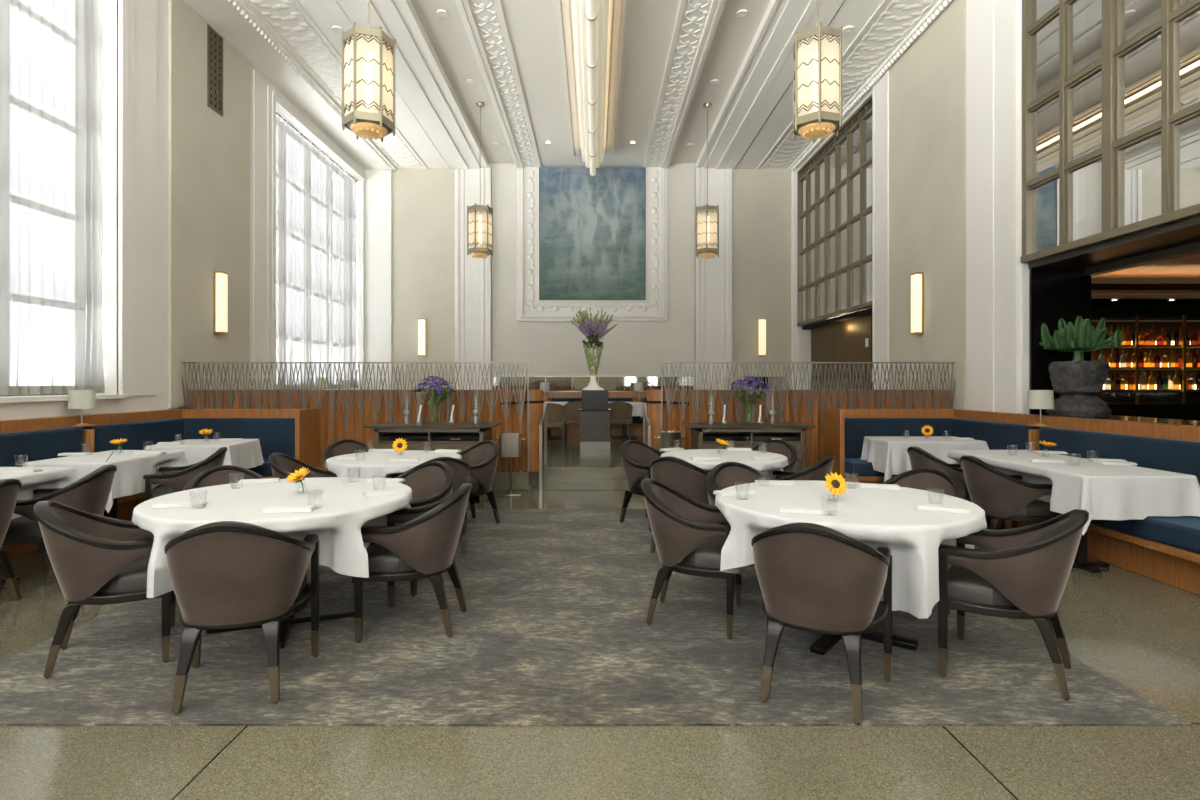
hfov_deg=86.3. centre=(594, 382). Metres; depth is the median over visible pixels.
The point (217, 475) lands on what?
armchair
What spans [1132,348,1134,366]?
bottle
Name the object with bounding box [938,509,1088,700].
armchair
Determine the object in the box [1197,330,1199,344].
bottle
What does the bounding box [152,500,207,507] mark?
napkin
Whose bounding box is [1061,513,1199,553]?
seat cushion
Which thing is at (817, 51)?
pendant lantern
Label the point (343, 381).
table lamp
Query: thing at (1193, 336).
bottle
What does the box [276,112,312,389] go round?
curtain
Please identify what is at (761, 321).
wall sconce
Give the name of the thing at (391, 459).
napkin
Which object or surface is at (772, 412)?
glass cylinder
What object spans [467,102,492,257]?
pendant lantern
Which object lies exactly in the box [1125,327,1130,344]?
bottle
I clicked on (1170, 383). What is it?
bottle
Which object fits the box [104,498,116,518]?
dining table
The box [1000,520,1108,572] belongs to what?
dining table
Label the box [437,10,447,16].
ceiling sensor
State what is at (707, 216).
pendant lantern
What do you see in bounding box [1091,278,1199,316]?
wall
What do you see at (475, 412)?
glass cylinder
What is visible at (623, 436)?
dining table
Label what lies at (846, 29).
ceiling sensor
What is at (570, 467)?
step
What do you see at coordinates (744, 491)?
napkin
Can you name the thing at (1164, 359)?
bottle
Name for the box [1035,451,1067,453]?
napkin
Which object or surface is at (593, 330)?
flower arrangement
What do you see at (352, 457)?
napkin
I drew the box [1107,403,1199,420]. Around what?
countertop
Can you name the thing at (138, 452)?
napkin
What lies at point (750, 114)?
ceiling
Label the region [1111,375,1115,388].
bottle
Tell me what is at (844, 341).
wall
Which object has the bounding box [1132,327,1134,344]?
bottle
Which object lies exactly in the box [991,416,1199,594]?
banquette
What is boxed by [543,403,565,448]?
chair
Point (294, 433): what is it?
banquette
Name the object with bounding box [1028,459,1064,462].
napkin
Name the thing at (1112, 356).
bottle
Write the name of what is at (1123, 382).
bottle
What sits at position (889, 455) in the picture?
tablecloth
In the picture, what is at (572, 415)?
chair
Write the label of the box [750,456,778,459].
napkin
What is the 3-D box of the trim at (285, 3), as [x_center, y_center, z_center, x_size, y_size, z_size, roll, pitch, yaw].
[-4.295,-5.046,8.677,0.620,0.030,12.419,0,0,0]
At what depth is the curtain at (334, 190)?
13.63 m
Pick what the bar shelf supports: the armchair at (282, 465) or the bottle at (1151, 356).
the bottle at (1151, 356)
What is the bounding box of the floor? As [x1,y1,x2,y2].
[0,486,1199,799]
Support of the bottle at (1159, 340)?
on the bar shelf
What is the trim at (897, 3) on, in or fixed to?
attached to the ceiling at (750, 114)
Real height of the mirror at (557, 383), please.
0.338 m
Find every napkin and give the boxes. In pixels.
[0,468,42,472]
[58,452,91,455]
[134,451,165,454]
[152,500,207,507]
[157,442,184,444]
[218,438,242,440]
[239,478,280,483]
[263,505,316,512]
[336,456,365,459]
[363,489,406,496]
[366,478,405,482]
[368,449,394,451]
[390,458,419,461]
[435,449,460,452]
[660,447,683,451]
[690,456,719,459]
[713,488,754,495]
[726,448,751,450]
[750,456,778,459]
[755,480,793,485]
[779,506,828,514]
[859,483,900,489]
[917,503,969,513]
[949,437,972,439]
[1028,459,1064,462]
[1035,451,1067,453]
[1089,458,1126,461]
[1098,461,1137,465]
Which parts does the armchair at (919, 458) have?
rail, backrest, leg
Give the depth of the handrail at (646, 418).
8.77 m
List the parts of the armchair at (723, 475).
backrest, rail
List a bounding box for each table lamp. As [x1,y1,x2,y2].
[67,390,95,424]
[254,380,268,389]
[315,378,327,387]
[342,380,351,387]
[540,383,549,390]
[634,383,643,397]
[715,377,729,389]
[1027,390,1054,424]
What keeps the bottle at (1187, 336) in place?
on the bar shelf
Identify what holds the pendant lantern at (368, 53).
hanging from the ceiling at (750, 114)
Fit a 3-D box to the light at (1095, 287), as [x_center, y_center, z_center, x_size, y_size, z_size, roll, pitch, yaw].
[7.600,-1.305,8.810,4.200,0.090,0.260,0,0,0]
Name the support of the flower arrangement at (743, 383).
on the sideboard at (704, 435)
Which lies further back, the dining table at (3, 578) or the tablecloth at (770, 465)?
the tablecloth at (770, 465)
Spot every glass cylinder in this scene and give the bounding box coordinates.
[404,409,408,423]
[471,395,479,423]
[708,409,713,423]
[770,409,774,423]
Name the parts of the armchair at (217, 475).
backrest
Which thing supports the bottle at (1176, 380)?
on the bar shelf
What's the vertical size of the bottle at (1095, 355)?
0.296 m
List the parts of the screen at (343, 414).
wood panel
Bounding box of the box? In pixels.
[582,390,607,408]
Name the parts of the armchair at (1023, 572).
leg, leg, seat, seat frame, rail, backrest, leg, leg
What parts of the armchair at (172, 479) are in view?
leg, seat, rail, backrest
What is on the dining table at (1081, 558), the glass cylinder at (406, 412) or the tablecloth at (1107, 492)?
the tablecloth at (1107, 492)
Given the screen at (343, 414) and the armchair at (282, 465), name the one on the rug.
the armchair at (282, 465)
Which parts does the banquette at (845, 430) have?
panel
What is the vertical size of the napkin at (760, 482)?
0.020 m
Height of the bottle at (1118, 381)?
0.231 m
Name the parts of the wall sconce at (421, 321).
plate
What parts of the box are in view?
door, door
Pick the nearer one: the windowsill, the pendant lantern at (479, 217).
the windowsill
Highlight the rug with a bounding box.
[0,509,1192,725]
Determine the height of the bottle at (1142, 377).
0.279 m
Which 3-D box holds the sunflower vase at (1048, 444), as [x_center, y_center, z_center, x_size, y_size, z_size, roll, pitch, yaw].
[3.987,0.578,5.632,0.141,0.144,0.140,0,0,-23]
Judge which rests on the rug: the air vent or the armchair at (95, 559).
the armchair at (95, 559)
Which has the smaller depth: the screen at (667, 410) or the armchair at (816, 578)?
the armchair at (816, 578)
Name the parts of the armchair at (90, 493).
seat frame, seat, leg, backrest, rail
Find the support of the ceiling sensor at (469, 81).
attached to the ceiling at (750, 114)
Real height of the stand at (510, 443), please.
0.770 m
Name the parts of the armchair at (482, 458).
leg, seat, rail, seat frame, backrest, leg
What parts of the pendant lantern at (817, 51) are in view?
glass panel, stem, plate, lamp shade, glass panel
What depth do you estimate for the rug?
3.15 m
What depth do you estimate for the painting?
15.02 m
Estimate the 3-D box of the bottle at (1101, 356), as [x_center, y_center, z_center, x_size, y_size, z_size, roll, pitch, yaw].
[7.577,-0.367,9.569,0.074,0.263,0.074,0,0,0]
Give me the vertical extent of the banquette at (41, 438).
1.065 m
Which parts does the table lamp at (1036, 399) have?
lamp shade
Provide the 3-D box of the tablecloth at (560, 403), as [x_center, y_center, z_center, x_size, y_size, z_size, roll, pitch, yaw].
[-0.958,0.583,13.301,0.925,0.366,0.943,0,0,0]
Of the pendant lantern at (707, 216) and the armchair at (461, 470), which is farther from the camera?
the pendant lantern at (707, 216)
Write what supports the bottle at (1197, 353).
on the bar shelf
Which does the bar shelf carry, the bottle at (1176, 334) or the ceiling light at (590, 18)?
the bottle at (1176, 334)
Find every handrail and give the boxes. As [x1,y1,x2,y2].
[539,403,546,491]
[643,403,650,446]
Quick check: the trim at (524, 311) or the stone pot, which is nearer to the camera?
the stone pot
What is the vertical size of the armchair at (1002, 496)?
0.808 m
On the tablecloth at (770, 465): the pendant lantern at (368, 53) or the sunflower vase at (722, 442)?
the sunflower vase at (722, 442)
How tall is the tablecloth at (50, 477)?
0.406 m
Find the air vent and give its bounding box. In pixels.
[207,24,222,116]
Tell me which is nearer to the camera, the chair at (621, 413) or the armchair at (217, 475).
the armchair at (217, 475)
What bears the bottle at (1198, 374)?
on the bar shelf
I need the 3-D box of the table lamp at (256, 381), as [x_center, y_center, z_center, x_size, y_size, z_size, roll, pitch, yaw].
[-5.200,0.109,9.980,0.201,0.302,0.201,0,0,0]
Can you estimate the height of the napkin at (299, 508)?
0.020 m
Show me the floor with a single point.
(1141, 632)
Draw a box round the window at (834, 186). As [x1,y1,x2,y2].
[797,94,871,325]
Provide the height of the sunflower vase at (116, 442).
0.139 m
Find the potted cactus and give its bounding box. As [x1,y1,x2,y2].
[1039,316,1122,416]
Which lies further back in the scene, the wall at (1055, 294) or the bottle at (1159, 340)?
the bottle at (1159, 340)
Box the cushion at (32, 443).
[0,427,82,466]
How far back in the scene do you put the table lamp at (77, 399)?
6.47 m
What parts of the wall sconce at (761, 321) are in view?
plate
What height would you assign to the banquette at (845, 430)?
1.075 m
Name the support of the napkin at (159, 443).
on the tablecloth at (245, 453)
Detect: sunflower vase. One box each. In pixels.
[109,438,126,451]
[199,428,211,439]
[286,467,309,491]
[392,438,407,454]
[716,439,728,452]
[823,472,847,498]
[921,425,933,437]
[1039,440,1056,454]
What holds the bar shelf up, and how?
attached to the countertop
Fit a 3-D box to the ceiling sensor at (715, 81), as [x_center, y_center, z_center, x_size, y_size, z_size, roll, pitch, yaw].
[2.060,-5.174,11.000,0.150,0.022,0.150,0,0,0]
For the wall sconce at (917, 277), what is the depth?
9.12 m
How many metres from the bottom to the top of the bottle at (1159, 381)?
0.275 m
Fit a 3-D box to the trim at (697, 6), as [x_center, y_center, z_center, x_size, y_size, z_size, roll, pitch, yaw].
[1.385,-5.076,9.044,0.332,0.034,11.809,0,0,0]
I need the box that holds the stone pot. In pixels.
[1048,361,1109,395]
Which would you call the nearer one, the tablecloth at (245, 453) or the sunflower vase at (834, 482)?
the sunflower vase at (834, 482)
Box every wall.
[0,0,364,419]
[392,163,790,401]
[798,0,1028,413]
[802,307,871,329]
[811,315,871,389]
[1029,268,1090,413]
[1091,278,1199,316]
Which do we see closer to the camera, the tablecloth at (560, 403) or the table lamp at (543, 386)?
the tablecloth at (560, 403)
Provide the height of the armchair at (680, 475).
0.808 m
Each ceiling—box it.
[184,0,952,170]
[1091,253,1199,277]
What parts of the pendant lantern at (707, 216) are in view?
glass panel, lamp shade, stem, frame, glass panel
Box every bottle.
[1093,350,1097,360]
[1099,350,1104,360]
[1105,374,1110,388]
[1110,349,1115,366]
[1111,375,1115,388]
[1114,374,1120,388]
[1115,348,1119,366]
[1120,350,1126,366]
[1120,375,1125,388]
[1121,327,1124,344]
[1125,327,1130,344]
[1126,349,1130,366]
[1127,370,1133,388]
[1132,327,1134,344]
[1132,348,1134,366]
[1139,330,1144,344]
[1139,350,1143,366]
[1140,371,1144,388]
[1144,329,1149,344]
[1144,352,1149,366]
[1144,372,1147,388]
[1148,371,1154,388]
[1149,349,1153,366]
[1150,325,1154,344]
[1154,350,1159,366]
[1156,330,1162,344]
[1156,371,1162,388]
[1161,327,1166,344]
[1161,351,1167,366]
[1163,372,1167,388]
[1166,326,1170,344]
[1168,376,1172,388]
[1169,350,1174,366]
[1173,370,1179,388]
[1174,328,1178,344]
[1174,349,1178,366]
[1178,353,1181,366]
[1179,328,1181,344]
[1180,373,1181,388]
[1186,330,1189,344]
[1186,347,1191,366]
[1186,375,1191,388]
[1189,374,1193,388]
[1190,326,1196,344]
[1192,348,1197,366]
[1196,349,1199,366]
[1196,370,1199,388]
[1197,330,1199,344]
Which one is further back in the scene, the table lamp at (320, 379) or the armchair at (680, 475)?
the table lamp at (320, 379)
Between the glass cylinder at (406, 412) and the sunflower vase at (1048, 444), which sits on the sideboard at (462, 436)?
the glass cylinder at (406, 412)
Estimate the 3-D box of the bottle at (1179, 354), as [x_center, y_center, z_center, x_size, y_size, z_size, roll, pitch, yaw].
[8.777,-0.340,9.604,0.082,0.210,0.082,0,0,0]
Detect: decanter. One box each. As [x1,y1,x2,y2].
[415,405,421,421]
[758,405,764,421]
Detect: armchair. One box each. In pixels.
[0,464,116,592]
[0,479,20,600]
[33,500,175,678]
[143,447,227,538]
[165,521,319,714]
[183,465,264,490]
[269,453,336,478]
[323,439,373,469]
[352,461,453,596]
[354,483,471,642]
[392,457,470,554]
[458,440,499,532]
[619,440,662,531]
[641,479,741,639]
[650,456,709,552]
[706,461,772,595]
[751,439,796,471]
[751,522,891,724]
[773,456,834,480]
[882,467,966,614]
[907,447,990,528]
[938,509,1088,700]
[960,455,1060,529]
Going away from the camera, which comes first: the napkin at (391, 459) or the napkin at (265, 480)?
the napkin at (265, 480)
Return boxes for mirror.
[493,376,693,390]
[735,376,789,389]
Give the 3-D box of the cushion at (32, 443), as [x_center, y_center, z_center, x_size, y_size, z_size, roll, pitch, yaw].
[-5.290,0.743,4.565,0.230,0.595,3.930,0,0,0]
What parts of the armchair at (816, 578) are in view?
leg, backrest, rail, seat frame, leg, leg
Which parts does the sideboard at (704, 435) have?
tray drawer, drawer, tray drawer, drawer, drawer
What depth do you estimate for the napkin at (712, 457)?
5.40 m
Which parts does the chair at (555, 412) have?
seat, backrest, leg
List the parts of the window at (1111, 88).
pane, pane, pane, pane, pane, pane, pane, pane, pane, pane, pane, pane, pane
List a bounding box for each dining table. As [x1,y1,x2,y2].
[2,575,19,582]
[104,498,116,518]
[206,608,354,647]
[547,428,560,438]
[611,425,636,438]
[810,631,918,654]
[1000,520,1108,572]
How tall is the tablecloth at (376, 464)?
0.348 m
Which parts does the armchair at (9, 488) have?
leg, backrest, rail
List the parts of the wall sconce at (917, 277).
plate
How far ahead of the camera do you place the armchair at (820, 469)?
5.04 m
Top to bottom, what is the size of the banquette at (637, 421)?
0.950 m
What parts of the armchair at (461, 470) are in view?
rail, backrest, leg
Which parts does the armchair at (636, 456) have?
leg, seat frame, backrest, rail, seat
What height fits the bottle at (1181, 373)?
0.296 m
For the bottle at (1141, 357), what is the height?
0.260 m
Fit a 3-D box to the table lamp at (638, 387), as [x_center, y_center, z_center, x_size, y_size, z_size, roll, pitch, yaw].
[0.980,0.167,14.335,0.236,0.355,0.236,0,0,0]
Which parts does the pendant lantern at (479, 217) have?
glass panel, frame, lamp shade, stem, glass panel, glass panel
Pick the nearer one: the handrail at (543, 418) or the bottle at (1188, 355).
the handrail at (543, 418)
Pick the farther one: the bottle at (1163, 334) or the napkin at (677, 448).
the bottle at (1163, 334)
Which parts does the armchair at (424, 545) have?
leg, seat, leg, seat frame, backrest, rail, leg, leg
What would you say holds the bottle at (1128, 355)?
on the bar shelf
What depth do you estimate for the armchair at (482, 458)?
6.27 m
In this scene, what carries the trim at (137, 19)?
attached to the wall at (209, 152)
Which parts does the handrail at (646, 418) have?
post, rail, post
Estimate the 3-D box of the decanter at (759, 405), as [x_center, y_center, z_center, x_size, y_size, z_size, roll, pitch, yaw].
[1.955,0.377,7.560,0.128,0.235,0.126,0,0,0]
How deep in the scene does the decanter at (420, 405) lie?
7.55 m
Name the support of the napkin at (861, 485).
on the tablecloth at (891, 519)
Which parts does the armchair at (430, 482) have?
rail, backrest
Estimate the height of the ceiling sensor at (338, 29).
0.022 m
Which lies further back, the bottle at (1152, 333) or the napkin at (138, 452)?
the bottle at (1152, 333)
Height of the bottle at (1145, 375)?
0.261 m
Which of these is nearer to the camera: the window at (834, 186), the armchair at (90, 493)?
the armchair at (90, 493)
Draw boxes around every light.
[556,0,626,176]
[1091,283,1199,292]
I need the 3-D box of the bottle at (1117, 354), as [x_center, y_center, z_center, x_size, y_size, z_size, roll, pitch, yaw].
[7.834,-0.383,9.602,0.059,0.295,0.059,0,0,0]
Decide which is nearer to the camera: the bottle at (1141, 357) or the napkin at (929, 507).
the napkin at (929, 507)
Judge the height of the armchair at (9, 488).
0.808 m
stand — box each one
[496,433,525,495]
[578,409,611,449]
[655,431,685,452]
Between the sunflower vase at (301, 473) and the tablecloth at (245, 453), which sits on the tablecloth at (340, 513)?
the sunflower vase at (301, 473)
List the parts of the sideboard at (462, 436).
drawer, tray drawer, drawer, tray drawer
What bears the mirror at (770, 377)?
attached to the wall at (423, 200)
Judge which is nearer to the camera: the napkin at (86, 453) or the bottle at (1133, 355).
the napkin at (86, 453)
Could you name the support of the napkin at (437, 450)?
on the tablecloth at (376, 464)
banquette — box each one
[0,416,144,557]
[71,408,318,505]
[543,392,646,434]
[824,408,1051,483]
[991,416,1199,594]
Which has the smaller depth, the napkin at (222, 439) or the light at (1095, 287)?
the napkin at (222, 439)
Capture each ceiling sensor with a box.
[332,26,342,32]
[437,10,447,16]
[466,79,474,83]
[710,79,718,83]
[737,10,747,16]
[843,26,853,32]
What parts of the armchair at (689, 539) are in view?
leg, leg, rail, backrest, seat frame, seat, leg, leg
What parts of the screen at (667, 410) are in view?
wood panel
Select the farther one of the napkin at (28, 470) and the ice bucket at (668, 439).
the ice bucket at (668, 439)
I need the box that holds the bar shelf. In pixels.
[1091,315,1199,402]
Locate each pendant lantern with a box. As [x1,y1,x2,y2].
[342,0,394,141]
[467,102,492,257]
[696,102,718,258]
[793,0,841,141]
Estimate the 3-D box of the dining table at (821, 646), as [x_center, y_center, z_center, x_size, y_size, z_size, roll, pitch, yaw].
[1.380,1.027,3.590,1.336,0.730,1.336,0,0,38]
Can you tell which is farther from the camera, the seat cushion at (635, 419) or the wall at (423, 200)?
the wall at (423, 200)
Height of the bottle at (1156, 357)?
0.257 m
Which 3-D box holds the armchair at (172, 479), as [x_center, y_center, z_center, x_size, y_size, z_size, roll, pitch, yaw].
[-3.669,0.996,5.801,0.584,0.808,0.585,0,0,-22]
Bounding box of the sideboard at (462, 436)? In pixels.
[364,422,500,503]
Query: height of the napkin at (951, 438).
0.020 m
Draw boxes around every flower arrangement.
[413,376,456,422]
[571,308,615,389]
[729,376,770,422]
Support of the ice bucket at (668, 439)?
on the floor
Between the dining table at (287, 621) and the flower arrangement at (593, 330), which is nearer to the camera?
the dining table at (287, 621)
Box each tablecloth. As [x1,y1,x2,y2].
[0,467,77,519]
[22,450,186,512]
[132,477,411,597]
[144,439,264,468]
[326,450,461,477]
[543,402,567,405]
[608,402,642,417]
[661,449,788,478]
[715,480,986,618]
[860,436,988,481]
[947,450,1199,534]
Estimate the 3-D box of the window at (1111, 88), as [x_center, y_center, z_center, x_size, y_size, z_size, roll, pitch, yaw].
[4.755,-3.120,5.005,0.130,3.600,4.110,0,0,0]
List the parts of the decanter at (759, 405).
white spout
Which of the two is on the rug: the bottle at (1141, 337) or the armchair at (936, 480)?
the armchair at (936, 480)
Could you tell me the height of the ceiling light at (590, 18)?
0.573 m
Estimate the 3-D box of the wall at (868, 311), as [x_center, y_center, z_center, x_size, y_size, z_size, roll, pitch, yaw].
[5.160,0.040,12.800,0.680,2.720,4.600,0,0,0]
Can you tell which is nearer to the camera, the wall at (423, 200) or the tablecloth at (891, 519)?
the tablecloth at (891, 519)
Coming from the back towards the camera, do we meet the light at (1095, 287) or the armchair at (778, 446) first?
the light at (1095, 287)
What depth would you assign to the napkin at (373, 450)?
6.04 m
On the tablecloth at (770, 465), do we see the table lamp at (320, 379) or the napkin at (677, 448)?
the napkin at (677, 448)
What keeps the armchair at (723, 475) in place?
on the rug
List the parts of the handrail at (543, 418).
post, rail, post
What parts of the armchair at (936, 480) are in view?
rail, backrest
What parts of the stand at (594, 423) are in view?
drawer, drawer, drawer, drawer, drawer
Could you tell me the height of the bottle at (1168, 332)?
0.294 m
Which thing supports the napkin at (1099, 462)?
on the tablecloth at (1107, 492)
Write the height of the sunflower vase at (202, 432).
0.150 m
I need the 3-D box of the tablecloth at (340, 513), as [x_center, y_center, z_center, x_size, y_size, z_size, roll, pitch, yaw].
[-1.805,0.829,3.716,1.443,0.359,1.446,0,0,0]
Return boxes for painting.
[539,167,645,299]
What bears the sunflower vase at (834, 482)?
on the tablecloth at (891, 519)
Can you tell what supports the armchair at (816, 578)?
on the rug
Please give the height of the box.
0.335 m
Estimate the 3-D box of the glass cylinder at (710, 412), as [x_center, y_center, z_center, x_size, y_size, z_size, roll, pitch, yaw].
[1.381,0.322,7.620,0.112,0.345,0.110,0,0,0]
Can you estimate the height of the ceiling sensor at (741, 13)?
0.022 m
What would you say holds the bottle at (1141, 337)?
on the bar shelf
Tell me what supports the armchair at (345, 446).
on the rug
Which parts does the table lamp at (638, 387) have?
lamp shade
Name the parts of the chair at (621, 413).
backrest, seat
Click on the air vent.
(214, 40)
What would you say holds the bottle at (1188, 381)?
on the bar shelf
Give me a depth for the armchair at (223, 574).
2.75 m
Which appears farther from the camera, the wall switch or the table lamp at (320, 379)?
the table lamp at (320, 379)
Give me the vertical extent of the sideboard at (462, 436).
0.905 m
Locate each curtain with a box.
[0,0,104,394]
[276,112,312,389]
[312,143,357,388]
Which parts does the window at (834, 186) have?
pane, pane, pane, pane, pane, pane, pane, pane, pane, pane, pane, pane, pane, pane, pane, pane, pane, pane, pane, pane, pane, pane, pane, pane, pane, pane, pane, pane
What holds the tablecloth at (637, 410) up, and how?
on the dining table at (623, 436)
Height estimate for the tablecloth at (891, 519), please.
0.427 m
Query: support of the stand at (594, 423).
on the step
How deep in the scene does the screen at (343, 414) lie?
8.38 m
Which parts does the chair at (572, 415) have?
leg, seat, backrest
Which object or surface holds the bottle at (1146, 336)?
on the bar shelf
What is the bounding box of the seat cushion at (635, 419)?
[631,416,646,422]
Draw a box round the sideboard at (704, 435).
[682,422,815,471]
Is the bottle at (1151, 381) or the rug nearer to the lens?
the rug
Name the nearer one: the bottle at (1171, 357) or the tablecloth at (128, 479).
the tablecloth at (128, 479)
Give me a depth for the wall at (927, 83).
8.88 m
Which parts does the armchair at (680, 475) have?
rail, backrest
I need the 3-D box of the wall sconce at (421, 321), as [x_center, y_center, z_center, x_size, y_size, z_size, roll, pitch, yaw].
[-4.060,-1.070,15.011,0.166,0.880,0.108,0,0,0]
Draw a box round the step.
[531,435,646,489]
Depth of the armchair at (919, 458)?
5.75 m
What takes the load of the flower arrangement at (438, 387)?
on the sideboard at (462, 436)
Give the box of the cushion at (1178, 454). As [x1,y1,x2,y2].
[1039,427,1199,484]
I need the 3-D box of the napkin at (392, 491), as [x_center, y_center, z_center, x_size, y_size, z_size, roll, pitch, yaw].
[-1.222,0.639,3.732,0.234,0.020,0.091,0,0,-29]
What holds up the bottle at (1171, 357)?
on the bar shelf
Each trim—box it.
[0,0,366,402]
[227,0,392,170]
[248,0,421,165]
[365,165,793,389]
[470,0,535,165]
[517,167,667,320]
[648,0,710,165]
[765,0,934,165]
[791,0,951,170]
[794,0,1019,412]
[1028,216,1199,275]
[1038,414,1199,425]
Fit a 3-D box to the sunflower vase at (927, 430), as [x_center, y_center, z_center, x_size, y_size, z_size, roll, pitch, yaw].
[3.880,0.567,7.477,0.142,0.165,0.072,0,0,17]
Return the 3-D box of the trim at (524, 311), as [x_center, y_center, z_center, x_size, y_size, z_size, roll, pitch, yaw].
[-0.060,-3.280,15.055,3.560,3.640,0.090,0,0,0]
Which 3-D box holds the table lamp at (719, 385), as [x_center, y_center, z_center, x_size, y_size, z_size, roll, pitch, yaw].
[2.050,0.083,10.300,0.236,0.355,0.236,0,0,0]
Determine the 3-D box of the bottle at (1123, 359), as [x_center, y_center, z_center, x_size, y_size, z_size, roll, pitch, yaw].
[7.918,-0.366,9.591,0.074,0.261,0.074,0,0,0]
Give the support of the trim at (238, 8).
attached to the ceiling at (750, 114)
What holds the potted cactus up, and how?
on the trim at (1111, 417)
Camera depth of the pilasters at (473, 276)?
15.02 m
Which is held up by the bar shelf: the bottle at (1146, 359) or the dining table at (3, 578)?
the bottle at (1146, 359)
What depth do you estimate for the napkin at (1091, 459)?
5.27 m
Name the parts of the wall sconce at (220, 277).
plate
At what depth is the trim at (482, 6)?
10.50 m
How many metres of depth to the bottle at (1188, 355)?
9.53 m
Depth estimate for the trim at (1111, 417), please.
5.96 m
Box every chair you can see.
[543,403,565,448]
[564,401,581,442]
[608,402,632,439]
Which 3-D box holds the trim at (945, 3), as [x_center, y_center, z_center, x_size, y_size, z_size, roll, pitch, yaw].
[4.600,-4.985,9.050,0.070,0.090,11.762,0,0,0]
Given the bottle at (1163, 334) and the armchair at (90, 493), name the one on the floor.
the armchair at (90, 493)
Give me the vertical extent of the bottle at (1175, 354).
0.266 m
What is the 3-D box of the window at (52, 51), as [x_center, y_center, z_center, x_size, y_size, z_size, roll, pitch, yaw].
[-5.548,-2.303,5.155,0.096,4.836,4.190,0,0,0]
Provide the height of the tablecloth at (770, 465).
0.358 m
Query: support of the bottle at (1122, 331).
on the bar shelf
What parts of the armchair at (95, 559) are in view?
leg, leg, rail, backrest, seat frame, seat, leg, leg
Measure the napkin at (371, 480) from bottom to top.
0.020 m
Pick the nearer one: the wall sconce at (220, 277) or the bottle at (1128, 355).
the wall sconce at (220, 277)
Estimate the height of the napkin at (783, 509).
0.020 m
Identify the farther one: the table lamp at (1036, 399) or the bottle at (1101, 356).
the bottle at (1101, 356)
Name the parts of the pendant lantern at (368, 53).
glass panel, glass panel, plate, lamp shade, stem, glass panel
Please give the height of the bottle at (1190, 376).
0.233 m
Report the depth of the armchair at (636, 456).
6.32 m
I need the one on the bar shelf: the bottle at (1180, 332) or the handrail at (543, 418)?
the bottle at (1180, 332)
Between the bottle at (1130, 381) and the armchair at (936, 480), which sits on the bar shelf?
the bottle at (1130, 381)
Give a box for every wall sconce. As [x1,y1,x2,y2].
[214,271,227,333]
[418,318,425,355]
[758,318,765,355]
[910,272,922,334]
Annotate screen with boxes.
[179,362,543,489]
[646,362,954,468]
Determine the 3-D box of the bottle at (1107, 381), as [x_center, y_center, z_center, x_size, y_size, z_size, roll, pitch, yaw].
[7.662,-0.017,9.561,0.082,0.224,0.071,0,0,0]
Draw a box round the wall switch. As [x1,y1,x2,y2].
[865,338,868,346]
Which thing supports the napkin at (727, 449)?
on the tablecloth at (770, 465)
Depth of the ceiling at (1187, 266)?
8.65 m
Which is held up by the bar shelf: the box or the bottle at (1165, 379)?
the bottle at (1165, 379)
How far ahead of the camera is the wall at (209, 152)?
8.53 m
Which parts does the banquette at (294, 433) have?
panel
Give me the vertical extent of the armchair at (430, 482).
0.808 m
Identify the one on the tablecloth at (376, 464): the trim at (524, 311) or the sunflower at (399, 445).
the sunflower at (399, 445)
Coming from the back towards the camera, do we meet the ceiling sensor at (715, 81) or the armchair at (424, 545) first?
the ceiling sensor at (715, 81)
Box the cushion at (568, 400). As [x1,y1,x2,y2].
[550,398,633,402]
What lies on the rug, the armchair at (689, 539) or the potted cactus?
the armchair at (689, 539)
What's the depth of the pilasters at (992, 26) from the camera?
7.67 m
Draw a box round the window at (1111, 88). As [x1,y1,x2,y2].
[1020,0,1199,262]
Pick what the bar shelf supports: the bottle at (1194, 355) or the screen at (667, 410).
the bottle at (1194, 355)
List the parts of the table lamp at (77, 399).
lamp shade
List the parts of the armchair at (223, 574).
leg, rail, backrest, seat frame, leg, seat, leg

